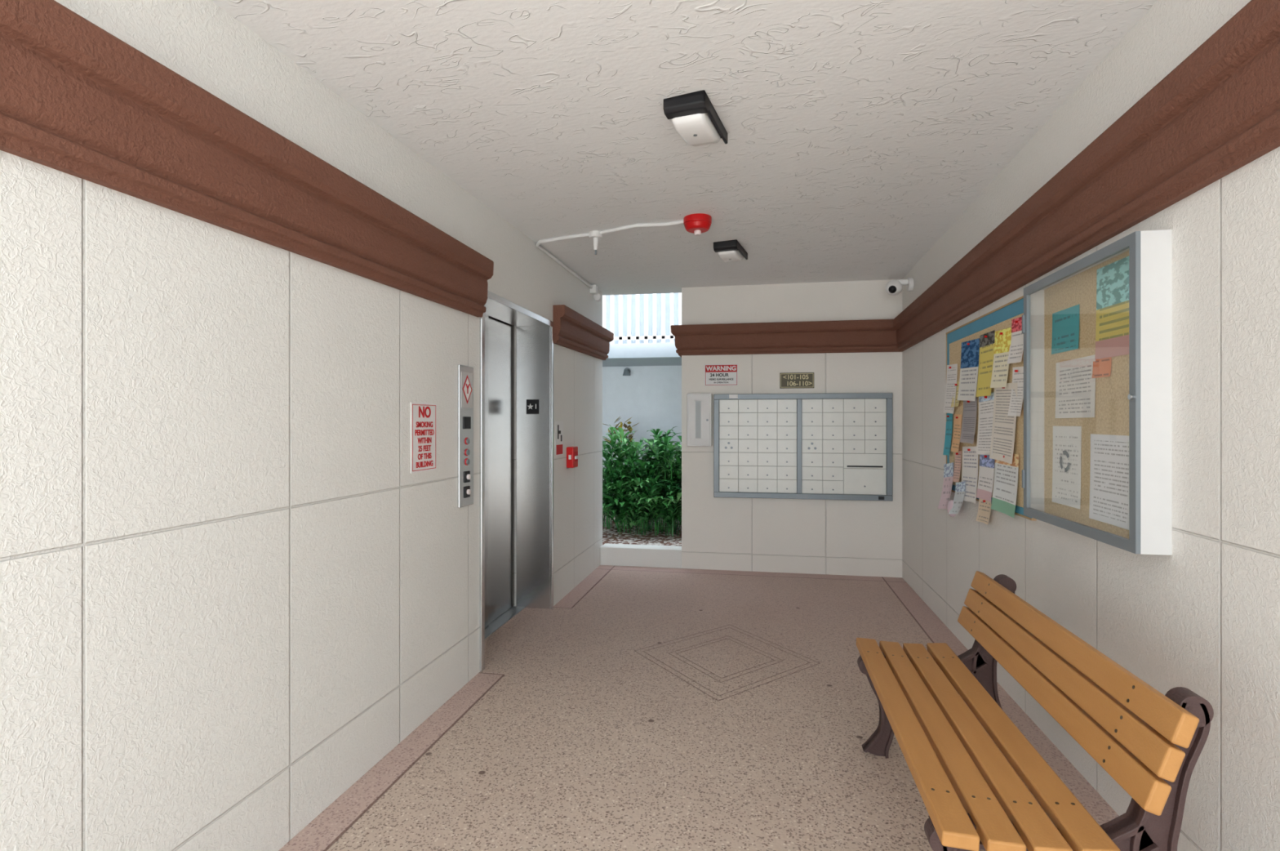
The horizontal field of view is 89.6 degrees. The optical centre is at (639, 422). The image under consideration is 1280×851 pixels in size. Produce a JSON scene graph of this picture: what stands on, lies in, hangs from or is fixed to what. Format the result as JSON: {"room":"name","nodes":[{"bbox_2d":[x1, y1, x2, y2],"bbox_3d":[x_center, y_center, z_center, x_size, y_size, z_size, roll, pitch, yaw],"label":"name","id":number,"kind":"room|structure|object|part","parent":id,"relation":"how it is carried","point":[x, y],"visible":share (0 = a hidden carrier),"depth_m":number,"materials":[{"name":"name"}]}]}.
{"room":"apartment elevator lobby","nodes":[
{"label":"apartment elevator lobby","id":0,"kind":"room"},
{"bbox_2d":[0,0,602,850],"bbox_3d":[-1.268,-0.075,2.603,0.350,2.950,7.850,0,0,11],"label":"wall","id":1,"kind":"structure","parent":0,"point":[230,588],"depth_m":1.90,"materials":[{"name":"paint"}]},
{"bbox_2d":[0,0,493,316],"bbox_3d":[-1.314,-0.718,1.146,0.095,0.355,4.970,0,0,11],"label":"trim","id":2,"kind":"structure","parent":1,"relation":"attached to","point":[77,100],"depth_m":1.71,"materials":[{"name":"brown paint"}]},
{"bbox_2d":[410,402,436,473],"bbox_3d":[-1.009,0.070,3.017,0.006,0.320,0.230,0,0,11],"label":"no smoking sign","id":3,"kind":"object","parent":1,"relation":"attached to","point":[423,415],"visible":1,"depth_m":3.01,"materials":[{"name":"white paint"}]},
{"bbox_2d":[457,364,473,507],"bbox_3d":[-0.920,0.072,3.433,0.028,0.745,0.170,0,0,11],"label":"panel","id":4,"kind":"object","parent":1,"relation":"attached to","point":[464,373],"visible":1,"depth_m":3.41,"materials":[{"name":"silver metal"}]},
{"bbox_3d":[-0.921,-0.170,3.433,0.002,0.190,0.130,0,0,11],"label":"pictogram panel","id":5,"kind":"part","parent":4,"relation":"part of","materials":[{"name":"white plastic"}]},
{"bbox_2d":[484,314,514,628],"bbox_3d":[-1.078,0.324,4.297,0.060,2.137,1.250,0,0,11],"label":"elevator door","id":6,"kind":"structure","parent":1,"relation":"in","point":[499,334],"depth_m":4.61,"materials":[{"name":"silver metal"}]},
{"bbox_3d":[-1.112,0.324,4.036,0.030,2.137,0.725,0,0,11],"label":"door panel","id":7,"kind":"part","parent":6,"relation":"part of","materials":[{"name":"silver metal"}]},
{"bbox_2d":[484,605,524,638],"bbox_3d":[-1.044,1.397,4.290,0.130,0.006,1.210,0,0,11],"label":"sill","id":8,"kind":"structure","parent":1,"relation":"attached to","point":[512,611],"depth_m":4.54,"materials":[{"name":"grey paint"}]},
{"bbox_2d":[480,289,553,671],"bbox_3d":[-0.776,0.322,4.240,0.014,2.157,1.274,0,0,11],"label":"frame lip","id":9,"kind":"object","parent":1,"relation":"attached to","point":[491,295],"visible":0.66,"depth_m":3.64,"materials":[{"name":"silver metal"}]},
{"bbox_2d":[484,297,550,608],"bbox_3d":[-0.916,0.328,4.266,0.270,2.145,1.250,0,0,11],"label":"door frame","id":10,"kind":"structure","parent":1,"relation":"attached to","point":[533,336],"depth_m":4.86,"materials":[{"name":"silver metal"}]},
{"bbox_2d":[526,399,539,413],"bbox_3d":[-0.808,-0.117,4.859,0.100,0.110,0.004,0,0,11],"label":"floor plate","id":11,"kind":"object","parent":1,"relation":"attached to","point":[533,402],"visible":1,"depth_m":4.86,"materials":[{"name":"black plastic"}]},
{"bbox_2d":[555,420,563,456],"bbox_3d":[-0.631,0.125,5.042,0.005,0.270,0.200,0,0,11],"label":"safety sign","id":12,"kind":"object","parent":1,"relation":"attached to","point":[558,424],"visible":1,"depth_m":5.02,"materials":[{"name":"white paint"}]},
{"bbox_2d":[566,446,579,467],"bbox_3d":[-0.547,0.285,5.290,0.078,0.170,0.142,0,0,11],"label":"alarm pull station","id":13,"kind":"object","parent":1,"relation":"attached to","point":[572,456],"visible":1,"depth_m":5.23,"materials":[{"name":"red plastic"}]},
{"bbox_2d":[552,304,613,359],"bbox_3d":[-0.609,-0.750,5.727,0.395,0.300,1.655,0,0,11],"label":"trim","id":14,"kind":"structure","parent":1,"relation":"attached to","point":[572,330],"depth_m":5.39,"materials":[{"name":"brown paint"}]},
{"bbox_2d":[602,293,681,502],"bbox_3d":[0.556,-2.540,9.764,9.500,8.120,0.200,0,0,11],"label":"wall","id":15,"kind":"structure","parent":0,"point":[651,395],"depth_m":9.76,"materials":[{"name":"white paint"}]},
{"bbox_2d":[622,367,631,375],"bbox_3d":[-0.202,-0.768,9.738,0.120,0.125,0.130,0,0,11],"label":"light","id":16,"kind":"object","parent":15,"relation":"attached to","point":[627,371],"depth_m":9.70,"materials":[{"name":"grey metal"}]},
{"bbox_2d":[602,342,681,366],"bbox_3d":[0.422,-0.945,9.052,9.500,0.190,1.250,0,0,11],"label":"walkway","id":17,"kind":"object","parent":15,"relation":"attached to","point":[637,353],"visible":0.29,"depth_m":8.54,"materials":[{"name":"paint"}]},
{"bbox_2d":[602,292,681,343],"bbox_3d":[0.321,-1.575,8.511,9.500,1.070,0.050,0,0,11],"label":"balcony railing","id":18,"kind":"object","parent":17,"relation":"on","point":[663,336],"visible":0.08,"depth_m":8.56,"materials":[{"name":"white metal"}]},
{"bbox_2d":[602,509,681,546],"bbox_3d":[0.243,1.410,8.093,9.500,0.220,3.200,0,0,11],"label":"ground","id":19,"kind":"structure","parent":0,"point":[611,535],"depth_m":7.37,"materials":[{"name":"grey gravel"}]},
{"bbox_2d":[602,416,638,453],"bbox_3d":[-0.291,0.620,9.313,0.617,1.452,0.399,0,0,11],"label":"plant","id":20,"kind":"object","parent":19,"relation":"on","point":[628,427],"visible":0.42,"depth_m":9.34,"materials":[{"name":"green plant"}]},
{"bbox_2d":[602,424,681,536],"bbox_3d":[0.069,0.668,7.849,2.919,1.285,1.908,0,0,11],"label":"shrub","id":21,"kind":"object","parent":19,"relation":"on","point":[651,492],"visible":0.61,"depth_m":7.56,"materials":[{"name":"green plant"}]},
{"bbox_2d":[211,0,1157,295],"bbox_3d":[0.247,-1.410,2.396,3.404,0.580,8.000,0,0,11],"label":"ceiling","id":22,"kind":"structure","parent":0,"point":[860,132],"depth_m":2.61,"materials":[{"name":"white paint"}]},
{"bbox_2d":[535,219,683,301],"bbox_3d":[-0.432,-1.199,4.954,0.845,0.164,2.141,0,0,-18],"label":"conduit","id":23,"kind":"object","parent":22,"relation":"attached to","point":[595,235],"visible":0.97,"depth_m":4.32,"materials":[{"name":"white paint"}]},
{"bbox_3d":[-0.294,-1.192,4.298,0.040,0.090,0.040,0,0,11],"label":"sensor stem","id":24,"kind":"part","parent":23,"relation":"part of","materials":[{"name":"white paint"}]},
{"bbox_2d":[593,293,602,301],"bbox_3d":[-0.395,-1.170,6.046,0.070,0.070,0.070,0,0,11],"label":"security camera","id":25,"kind":"object","parent":23,"relation":"attached to","point":[597,297],"depth_m":6.01,"materials":[{"name":"white paint"}]},
{"bbox_2d":[663,89,727,146],"bbox_3d":[0.241,-1.240,2.712,0.170,0.095,0.400,0,0,21],"label":"ceiling light fixture","id":26,"kind":"object","parent":22,"relation":"attached to","point":[693,115],"depth_m":2.59,"materials":[{"name":"plastic"}]},
{"bbox_2d":[683,213,711,235],"bbox_3d":[0.362,-1.231,4.053,0.176,0.110,0.176,0,0,11],"label":"fire alarm strobe","id":27,"kind":"object","parent":22,"relation":"attached to","point":[696,224],"visible":1,"depth_m":3.99,"materials":[{"name":"red plastic"}]},
{"bbox_2d":[713,239,747,262],"bbox_3d":[0.673,-1.243,4.767,0.170,0.095,0.400,0,0,21],"label":"ceiling light fixture","id":28,"kind":"object","parent":22,"relation":"attached to","point":[728,251],"depth_m":4.63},
{"bbox_2d":[278,564,1119,850],"bbox_3d":[0.101,1.460,2.296,3.154,0.120,7.750,0,0,11],"label":"floor","id":29,"kind":"structure","parent":0,"point":[650,708],"depth_m":2.88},
{"bbox_2d":[856,570,1213,850],"bbox_3d":[1.162,1.027,2.112,0.694,0.801,1.380,0,0,11],"label":"park bench","id":30,"kind":"object","parent":29,"relation":"on","point":[1151,742],"visible":0.99,"depth_m":1.75,"materials":[{"name":"wood"}]},
{"bbox_2d":[681,279,902,577],"bbox_3d":[1.402,-0.015,6.106,1.999,3.070,0.220,0,0,11],"label":"wall","id":31,"kind":"structure","parent":0,"point":[849,537],"depth_m":6.00,"materials":[{"name":"paint"}]},
{"bbox_2d":[600,542,681,568],"bbox_3d":[0.022,1.372,6.354,0.805,0.296,0.200,0,0,11],"label":"curb","id":32,"kind":"object","parent":31,"relation":"attached to","point":[615,554],"depth_m":6.26,"materials":[{"name":"white paint"}]},
{"bbox_2d":[687,393,711,446],"bbox_3d":[0.563,-0.024,6.091,0.230,0.497,0.118,0,0,11],"label":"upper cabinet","id":33,"kind":"object","parent":31,"relation":"attached to","point":[699,405],"visible":1,"depth_m":6.04,"materials":[{"name":"white metal"}]},
{"bbox_2d":[704,364,737,386],"bbox_3d":[0.769,-0.448,6.108,0.316,0.205,0.010,0,0,11],"label":"warning sign","id":34,"kind":"object","parent":31,"relation":"attached to","point":[715,375],"visible":1,"depth_m":6.11,"materials":[{"name":"white paint"}]},
{"bbox_2d":[779,372,813,388],"bbox_3d":[1.455,-0.388,5.980,0.310,0.145,0.009,0,0,11],"label":"number sign","id":35,"kind":"object","parent":31,"relation":"attached to","point":[787,380],"visible":1,"depth_m":5.98,"materials":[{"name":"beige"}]},
{"bbox_2d":[713,392,893,500],"bbox_3d":[1.483,0.221,5.948,1.596,0.969,0.062,0,0,11],"label":"mailboxes","id":36,"kind":"object","parent":31,"relation":"attached to","point":[839,446],"visible":1,"depth_m":5.93,"materials":[{"name":"grey paint"}]},
{"bbox_2d":[902,0,1279,850],"bbox_3d":[1.797,-0.015,2.105,0.250,3.070,8.000,0,0,11],"label":"wall","id":37,"kind":"structure","parent":0,"point":[1203,618],"depth_m":1.93,"materials":[{"name":"paint"}]},
{"bbox_2d":[885,277,913,295],"bbox_3d":[2.182,-1.142,5.427,0.216,0.146,0.140,0,0,11],"label":"security camera","id":38,"kind":"object","parent":37,"relation":"attached to","point":[893,287],"visible":1,"depth_m":5.39,"materials":[{"name":"white paint"}]},
{"bbox_3d":[2.207,-1.177,5.437,0.110,0.045,0.060,0,0,11],"label":"arm","id":39,"kind":"part","parent":38,"relation":"part of","materials":[{"name":"white paint"}]},
{"bbox_2d":[670,0,1279,357],"bbox_3d":[0.640,-0.868,2.296,2.094,0.465,7.950,0,0,11],"label":"trim","id":40,"kind":"structure","parent":37,"relation":"attached to","point":[1217,112],"depth_m":2.21,"materials":[{"name":"brown paint"}]},
{"bbox_2d":[937,295,1036,524],"bbox_3d":[1.923,0.000,3.684,0.082,1.210,1.410,0,0,11],"label":"bulletin board","id":41,"kind":"object","parent":37,"relation":"attached to","point":[984,405],"visible":0.99,"depth_m":3.57,"materials":[{"name":"paper"}]},
{"bbox_3d":[1.957,-0.075,3.678,0.014,1.050,1.390,0,0,11],"label":"cork panel","id":42,"kind":"part","parent":41,"relation":"part of","materials":[{"name":"paper"}]},
{"bbox_2d":[1022,229,1172,555],"bbox_3d":[1.677,-0.093,2.443,0.109,1.010,0.880,0,0,11],"label":"display case","id":43,"kind":"object","parent":37,"relation":"attached to","point":[1097,329],"visible":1,"depth_m":2.34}
]}

